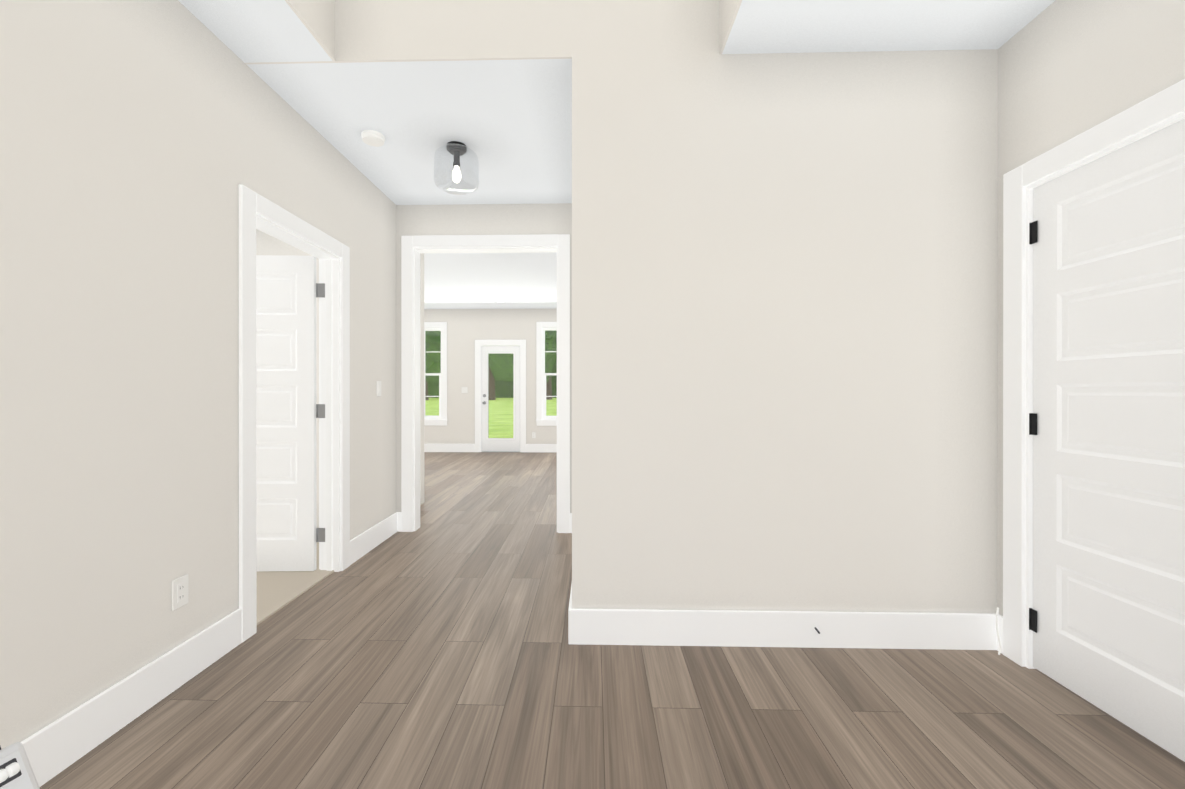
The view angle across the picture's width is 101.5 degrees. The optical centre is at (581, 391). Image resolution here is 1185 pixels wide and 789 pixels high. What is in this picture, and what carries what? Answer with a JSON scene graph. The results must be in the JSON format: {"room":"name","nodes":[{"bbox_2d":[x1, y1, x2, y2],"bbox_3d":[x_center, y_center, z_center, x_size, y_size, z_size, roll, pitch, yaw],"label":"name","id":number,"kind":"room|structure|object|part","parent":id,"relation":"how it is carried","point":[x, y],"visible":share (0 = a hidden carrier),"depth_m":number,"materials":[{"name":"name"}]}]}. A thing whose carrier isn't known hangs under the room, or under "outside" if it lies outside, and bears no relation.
{"room":"entrance hallway","nodes":[
{"label":"entrance hallway","id":0,"kind":"room"},
{"bbox_2d":[0,742,39,788],"bbox_3d":[-0.766,0.495,0.615,0.064,0.157,0.078,-31,-6,11],"label":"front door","id":1,"kind":"structure","parent":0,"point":[16,771],"depth_m":0.63,"materials":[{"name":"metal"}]},
{"bbox_2d":[0,0,395,748],"bbox_3d":[-1.663,-0.242,1.852,0.120,2.820,4.370,0,0,1],"label":"wall","id":2,"kind":"structure","parent":0,"point":[140,140],"depth_m":1.73,"materials":[{"name":"paint"}]},
{"bbox_2d":[21,609,241,786],"bbox_3d":[-1.616,1.088,1.032,0.016,0.162,2.430,0,0,1],"label":"baseboard","id":3,"kind":"structure","parent":2,"relation":"attached to","point":[65,742],"depth_m":1.68,"materials":[{"name":"white wood"}]},
{"bbox_2d":[172,574,187,610],"bbox_3d":[-1.597,0.798,1.927,0.008,0.116,0.072,0,0,1],"label":"outlet","id":4,"kind":"object","parent":2,"relation":"attached to","point":[180,592],"visible":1,"depth_m":1.92,"materials":[{"name":"white plastic"}]},
{"bbox_2d":[256,255,324,571],"bbox_3d":[-2.066,0.139,3.102,0.818,2.015,0.042,0,0,-1],"label":"door","id":5,"kind":"structure","parent":2,"relation":"in","point":[286,468],"depth_m":3.09,"materials":[{"name":"white wood"}]},
{"bbox_3d":[-1.688,0.137,3.125,0.060,1.670,0.013,0,0,1],"label":"door hinges","id":6,"kind":"part","parent":5,"relation":"part of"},
{"bbox_2d":[239,184,349,642],"bbox_3d":[-1.640,0.102,2.742,0.156,2.130,0.990,0,0,1],"label":"door frame","id":7,"kind":"structure","parent":2,"relation":"attached to","point":[274,220],"depth_m":2.97,"materials":[{"name":"white wood"}]},
{"bbox_2d":[350,512,400,564],"bbox_3d":[-1.542,1.085,3.636,0.030,0.162,0.800,0,0,1],"label":"baseboard","id":8,"kind":"structure","parent":2,"relation":"attached to","point":[363,543],"depth_m":3.60,"materials":[{"name":"white wood"}]},
{"bbox_2d":[377,381,380,395],"bbox_3d":[-1.549,-0.024,3.705,0.011,0.116,0.072,0,0,1],"label":"light switch","id":9,"kind":"object","parent":2,"relation":"attached to","point":[378,388],"visible":1,"depth_m":3.69,"materials":[{"name":"white plastic"}]},
{"bbox_2d":[178,0,331,62],"bbox_3d":[-1.412,-1.601,1.044,0.423,0.100,2.470,0,0,1],"label":"ceiling strip","id":10,"kind":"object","parent":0,"point":[249,31],"visible":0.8,"depth_m":2.07,"materials":[{"name":"paint"}]},
{"bbox_2d":[285,0,334,60],"bbox_3d":[-1.249,-2.941,1.038,0.120,2.780,2.470,0,0,1],"label":"soffit","id":11,"kind":"structure","parent":0,"point":[316,18],"depth_m":2.15,"materials":[{"name":"paint"}]},
{"bbox_2d":[257,503,423,624],"bbox_3d":[-3.339,1.171,2.993,3.470,0.032,4.200,0,0,1],"label":"floor","id":12,"kind":"structure","parent":0,"point":[277,591],"depth_m":2.87,"materials":[{"name":"beige carpet"}]},
{"bbox_2d":[245,0,571,63],"bbox_3d":[-0.877,-2.942,2.324,1.667,2.780,0.120,0,0,1],"label":"wall","id":13,"kind":"structure","parent":0,"point":[407,30],"depth_m":2.26,"materials":[{"name":"paint"}]},
{"bbox_2d":[246,59,571,204],"bbox_3d":[-0.796,-1.603,3.145,1.547,0.100,1.738,0,0,1],"label":"ceiling","id":14,"kind":"structure","parent":0,"point":[508,123],"depth_m":2.77,"materials":[{"name":"paint"}]},
{"bbox_2d":[361,130,384,146],"bbox_3d":[-1.265,-1.532,2.936,0.132,0.042,0.132,0,0,1],"label":"smoke detector","id":15,"kind":"object","parent":14,"relation":"attached to","point":[373,138],"visible":1,"depth_m":2.90,"materials":[{"name":"white plastic"}]},
{"bbox_2d":[434,141,478,194],"bbox_3d":[-0.791,-1.420,3.064,0.278,0.266,0.278,0,0,1],"label":"pendant light","id":16,"kind":"object","parent":14,"relation":"hanging from","point":[456,149],"visible":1,"depth_m":3.04,"materials":[{"name":"clear glass"}]},
{"bbox_3d":[-0.791,-1.375,3.064,0.054,0.106,0.054,0,0,1],"label":"bulb","id":17,"kind":"part","parent":16,"relation":"part of","materials":[{"name":"white glass"}]},
{"bbox_2d":[256,203,571,527],"bbox_3d":[-0.995,-0.254,4.081,7.340,2.840,0.120,0,0,1],"label":"wall","id":18,"kind":"structure","parent":0,"point":[489,219],"depth_m":4.02,"materials":[{"name":"paint"}]},
{"bbox_2d":[420,253,423,503],"bbox_3d":[-3.384,-0.193,2.992,3.380,2.720,4.200,0,0,1],"label":"shell","id":19,"kind":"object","parent":18,"relation":"in","point":[421,378],"visible":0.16,"depth_m":4.96,"materials":[{"name":"paint"}]},
{"bbox_2d":[401,234,569,532],"bbox_3d":[-0.795,-0.064,4.076,1.400,2.460,0.156,0,0,1],"label":"trim","id":20,"kind":"structure","parent":18,"relation":"attached to","point":[413,248],"depth_m":4.01,"materials":[{"name":"white wood"}]},
{"bbox_2d":[569,583,571,603],"bbox_3d":[-0.031,1.086,3.132,0.017,0.162,1.730,0,0,1],"label":"baseboard","id":21,"kind":"structure","parent":18,"relation":"attached to","point":[570,601],"depth_m":2.37,"materials":[{"name":"white wood"}]},
{"bbox_2d":[570,513,571,531],"bbox_3d":[1.221,1.085,4.095,2.630,0.162,0.020,0,0,1],"label":"baseboard","id":22,"kind":"structure","parent":18,"relation":"attached to","point":[570,513],"depth_m":3.98,"materials":[{"name":"white wood"}]},
{"bbox_2d":[424,309,556,443],"bbox_3d":[-0.860,-0.260,9.304,7.340,2.840,0.150,0,0,1],"label":"wall","id":23,"kind":"structure","parent":0,"point":[466,328],"depth_m":9.26,"materials":[{"name":"paint"}]},
{"bbox_2d":[424,328,441,419],"bbox_3d":[-3.048,-0.332,9.399,0.730,1.785,0.064,0,0,1],"label":"window","id":24,"kind":"structure","parent":23,"relation":"in","point":[432,417],"depth_m":9.37,"materials":[{"name":"white"}]},
{"bbox_2d":[424,444,474,451],"bbox_3d":[-3.211,1.079,9.281,2.340,0.162,0.020,0,0,1],"label":"baseboard","id":25,"kind":"structure","parent":23,"relation":"attached to","point":[427,447],"depth_m":9.26,"materials":[{"name":"white wood"}]},
{"bbox_2d":[461,387,467,392],"bbox_3d":[-2.241,-0.030,9.259,0.118,0.116,0.011,0,0,1],"label":"light switch","id":26,"kind":"object","parent":23,"relation":"attached to","point":[464,389],"visible":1,"depth_m":9.26,"materials":[{"name":"white plastic"}]},
{"bbox_2d":[424,322,556,451],"bbox_3d":[-1.700,-0.085,9.302,3.660,2.490,0.202,0,0,1],"label":"trim","id":27,"kind":"structure","parent":23,"relation":"attached to","point":[521,344],"depth_m":9.23,"materials":[{"name":"white wood"}]},
{"bbox_2d":[481,346,519,450],"bbox_3d":[-1.550,0.138,9.297,0.754,2.020,0.056,0,0,1],"label":"back door","id":28,"kind":"structure","parent":23,"relation":"in","point":[499,444],"depth_m":9.28,"materials":[{"name":"white wood"}]},
{"bbox_2d":[482,353,512,437],"bbox_3d":[-1.594,0.083,9.251,0.598,1.648,0.104,0,0,1],"label":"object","id":29,"kind":"structure","parent":28,"relation":"attached to","point":[484,395],"depth_m":9.29,"materials":[{"name":"clear glass"}]},
{"bbox_2d":[526,444,556,451],"bbox_3d":[0.802,1.079,9.177,3.730,0.162,0.020,0,0,1],"label":"baseboard","id":30,"kind":"structure","parent":23,"relation":"attached to","point":[529,447],"depth_m":9.21,"materials":[{"name":"white wood"}]},
{"bbox_2d":[542,328,556,419],"bbox_3d":[-0.369,-0.332,9.329,0.770,1.785,0.064,0,0,1],"label":"window","id":31,"kind":"structure","parent":23,"relation":"in","point":[544,397],"depth_m":9.31,"materials":[{"name":"white"}]},
{"bbox_2d":[424,252,556,308],"bbox_3d":[-0.928,-1.627,6.683,7.100,0.100,5.090,0,0,1],"label":"ceiling","id":32,"kind":"structure","parent":0,"point":[486,280],"depth_m":6.87,"materials":[{"name":"paint"}]},
{"bbox_2d":[39,452,1184,788],"bbox_3d":[-0.999,1.206,3.942,7.300,0.080,10.620,0,0,1],"label":"floor","id":33,"kind":"structure","parent":0,"point":[435,650],"depth_m":1.81,"materials":[{"name":"brown wood"}]},
{"bbox_2d":[572,0,997,612],"bbox_3d":[1.004,-1.583,3.092,2.053,5.500,1.750,0,0,1],"label":"wall block","id":34,"kind":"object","parent":33,"relation":"on","point":[784,332],"visible":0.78,"depth_m":2.22,"materials":[{"name":"paint"}]},
{"bbox_2d":[568,604,1002,653],"bbox_3d":[0.912,1.087,2.204,1.949,0.162,0.044,0,0,1],"label":"baseboard","id":35,"kind":"structure","parent":34,"relation":"attached to","point":[653,627],"depth_m":2.21,"materials":[{"name":"white wood"}]},
{"bbox_2d":[719,0,741,53],"bbox_3d":[0.662,-2.941,0.989,0.120,2.780,2.470,0,0,1],"label":"soffit","id":36,"kind":"structure","parent":0,"point":[728,10],"depth_m":2.12,"materials":[{"name":"paint"}]},
{"bbox_2d":[722,0,1054,53],"bbox_3d":[1.234,-1.601,0.976,1.242,0.100,2.470,0,0,1],"label":"ceiling strip","id":37,"kind":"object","parent":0,"point":[786,26],"visible":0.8,"depth_m":2.05,"materials":[{"name":"paint"}]},
{"bbox_2d":[997,0,1184,615],"bbox_3d":[1.913,-0.241,0.884,0.120,2.820,2.620,0,0,1],"label":"wall","id":38,"kind":"structure","parent":0,"point":[1068,70],"depth_m":1.86,"materials":[{"name":"paint"}]},
{"bbox_2d":[996,607,1000,654],"bbox_3d":[1.851,1.063,2.148,0.035,0.192,0.047,0,0,1],"label":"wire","id":39,"kind":"object","parent":38,"relation":"attached to","point":[997,629],"visible":0.96,"depth_m":2.16,"materials":[{"name":"white"}]},
{"bbox_2d":[1029,221,1037,632],"bbox_3d":[1.889,0.146,2.037,0.012,1.710,0.060,0,0,1],"label":"closet door hinges","id":40,"kind":"object","parent":38,"relation":"attached to","point":[1033,231],"visible":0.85,"depth_m":2.02,"materials":[{"name":"black metal"}]},
{"bbox_2d":[1003,79,1184,668],"bbox_3d":[1.924,0.103,1.605,0.140,2.130,1.080,0,0,1],"label":"door frame","id":41,"kind":"structure","parent":38,"relation":"attached to","point":[1164,108],"depth_m":2.05,"materials":[{"name":"white wood"}]},
{"bbox_2d":[1033,119,1184,761],"bbox_3d":[1.901,0.149,1.605,0.035,2.015,0.854,0,0,1],"label":"closet door","id":42,"kind":"structure","parent":38,"relation":"in","point":[1109,437],"depth_m":1.72,"materials":[{"name":"white wood"}]},
{"label":"outside","id":43,"kind":"structure","parent":0,"visible":0},
{"bbox_2d":[425,398,556,437],"bbox_3d":[1.262,1.322,54.566,240.000,0.180,90.450,0,0,1],"label":"ground","id":44,"kind":"structure","parent":43,"point":[494,412],"depth_m":29.07,"materials":[{"name":"green plant"}]},
{"bbox_2d":[425,331,440,399],"bbox_3d":[-22.826,-9.774,68.567,16.337,21.981,17.194,0,0,1],"label":"tree","id":45,"kind":"object","parent":44,"relation":"on","point":[432,380],"depth_m":61.84,"materials":[{"name":"green plant"}]},
{"bbox_2d":[428,361,556,397],"bbox_3d":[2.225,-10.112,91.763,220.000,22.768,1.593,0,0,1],"label":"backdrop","id":46,"kind":"object","parent":44,"relation":"on","point":[498,392],"depth_m":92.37,"materials":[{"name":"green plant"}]},
{"bbox_2d":[482,451,519,451],"bbox_3d":[-1.531,1.244,10.023,2.000,0.110,1.250,0,0,1],"label":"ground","id":47,"kind":"structure","parent":44,"relation":"on","point":[500,451],"depth_m":9.60,"materials":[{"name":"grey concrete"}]},
{"bbox_2d":[489,331,556,399],"bbox_3d":[-12.477,-13.181,68.709,23.033,28.796,18.408,0,0,1],"label":"tree","id":48,"kind":"object","parent":44,"relation":"on","point":[550,339],"depth_m":62.60,"materials":[{"name":"green plant"}]},
{"bbox_2d":[546,357,556,399],"bbox_3d":[-4.348,-10.442,72.735,18.033,23.310,16.240,0,0,1],"label":"tree","id":49,"kind":"object","parent":44,"relation":"on","point":[549,385],"depth_m":73.15,"materials":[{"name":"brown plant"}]}
]}

